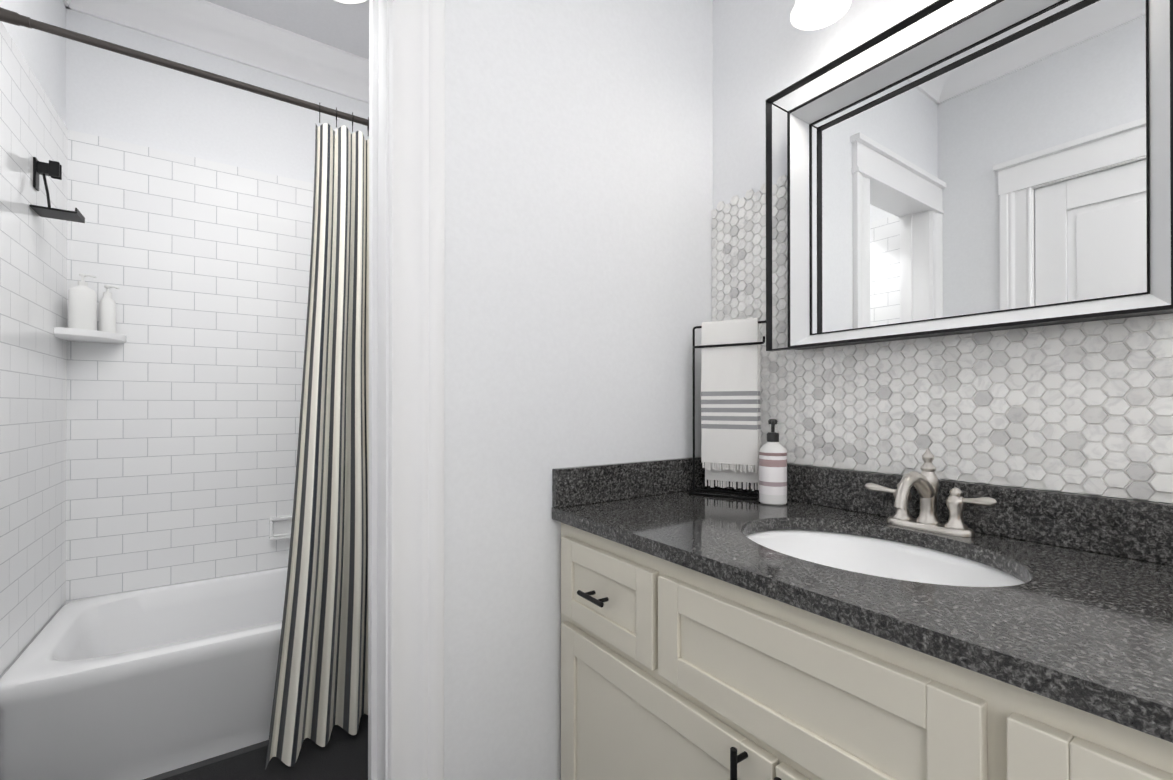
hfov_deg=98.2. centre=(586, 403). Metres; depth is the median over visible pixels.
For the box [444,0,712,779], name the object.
wall
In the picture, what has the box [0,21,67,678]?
wall tile
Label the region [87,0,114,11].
crown molding
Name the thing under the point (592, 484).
backsplash
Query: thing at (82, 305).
bottles
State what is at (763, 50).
wall
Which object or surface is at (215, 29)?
crown molding
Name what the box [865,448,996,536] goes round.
faucet
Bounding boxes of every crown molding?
[63,0,368,103]
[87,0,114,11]
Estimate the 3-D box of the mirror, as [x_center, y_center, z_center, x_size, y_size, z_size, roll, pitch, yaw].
[0.728,-0.469,1.081,0.136,0.661,0.710,0,0,-35]
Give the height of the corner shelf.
0.034 m
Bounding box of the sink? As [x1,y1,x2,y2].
[746,530,1023,586]
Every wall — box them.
[0,0,65,123]
[65,8,368,182]
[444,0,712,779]
[713,0,1172,503]
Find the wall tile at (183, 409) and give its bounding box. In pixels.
[66,130,313,603]
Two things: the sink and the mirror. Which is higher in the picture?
the mirror
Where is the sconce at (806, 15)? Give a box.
[790,0,851,30]
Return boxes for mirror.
[766,0,1172,350]
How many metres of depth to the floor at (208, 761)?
1.62 m
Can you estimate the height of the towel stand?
0.522 m
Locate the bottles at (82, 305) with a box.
[68,273,118,332]
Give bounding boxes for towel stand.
[688,318,765,499]
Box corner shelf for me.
[54,327,126,343]
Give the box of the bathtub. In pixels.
[0,567,287,779]
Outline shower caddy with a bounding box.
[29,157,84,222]
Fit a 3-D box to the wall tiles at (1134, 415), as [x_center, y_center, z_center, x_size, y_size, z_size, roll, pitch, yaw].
[1.028,-0.245,0.770,0.004,0.819,2.172,0,0,-35]
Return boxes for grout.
[713,194,1172,502]
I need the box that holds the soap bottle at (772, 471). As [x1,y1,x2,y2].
[759,419,786,505]
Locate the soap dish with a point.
(279, 527)
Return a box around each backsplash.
[552,457,711,507]
[712,463,1172,563]
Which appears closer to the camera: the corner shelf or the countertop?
the countertop
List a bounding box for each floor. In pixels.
[143,713,363,779]
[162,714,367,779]
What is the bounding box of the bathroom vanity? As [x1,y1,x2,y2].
[552,516,1172,779]
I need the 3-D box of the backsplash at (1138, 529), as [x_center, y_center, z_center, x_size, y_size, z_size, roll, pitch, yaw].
[0.913,0.217,0.924,0.020,0.100,1.784,0,0,-35]
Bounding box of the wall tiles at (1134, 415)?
[712,175,1172,499]
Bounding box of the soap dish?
[269,515,291,540]
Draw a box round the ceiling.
[205,0,368,59]
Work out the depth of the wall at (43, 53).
1.79 m
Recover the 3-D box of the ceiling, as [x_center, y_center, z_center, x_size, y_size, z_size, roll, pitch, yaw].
[-0.203,-1.731,0.945,2.049,0.050,4.050,0,0,-35]
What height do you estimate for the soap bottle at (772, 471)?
0.227 m
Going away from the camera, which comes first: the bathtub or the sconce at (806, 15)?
the sconce at (806, 15)
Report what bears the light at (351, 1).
attached to the ceiling
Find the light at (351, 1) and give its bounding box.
[335,0,365,3]
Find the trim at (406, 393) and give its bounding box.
[368,0,444,779]
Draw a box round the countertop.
[552,488,1172,727]
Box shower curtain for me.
[265,123,368,769]
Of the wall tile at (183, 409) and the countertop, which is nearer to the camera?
the countertop
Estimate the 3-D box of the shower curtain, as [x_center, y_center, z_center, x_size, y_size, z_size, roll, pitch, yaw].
[-0.684,0.044,1.898,0.882,2.137,0.312,0,0,-35]
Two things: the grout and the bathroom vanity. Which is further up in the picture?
the grout
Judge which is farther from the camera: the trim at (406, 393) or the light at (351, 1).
the light at (351, 1)
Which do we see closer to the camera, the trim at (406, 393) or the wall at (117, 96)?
the trim at (406, 393)

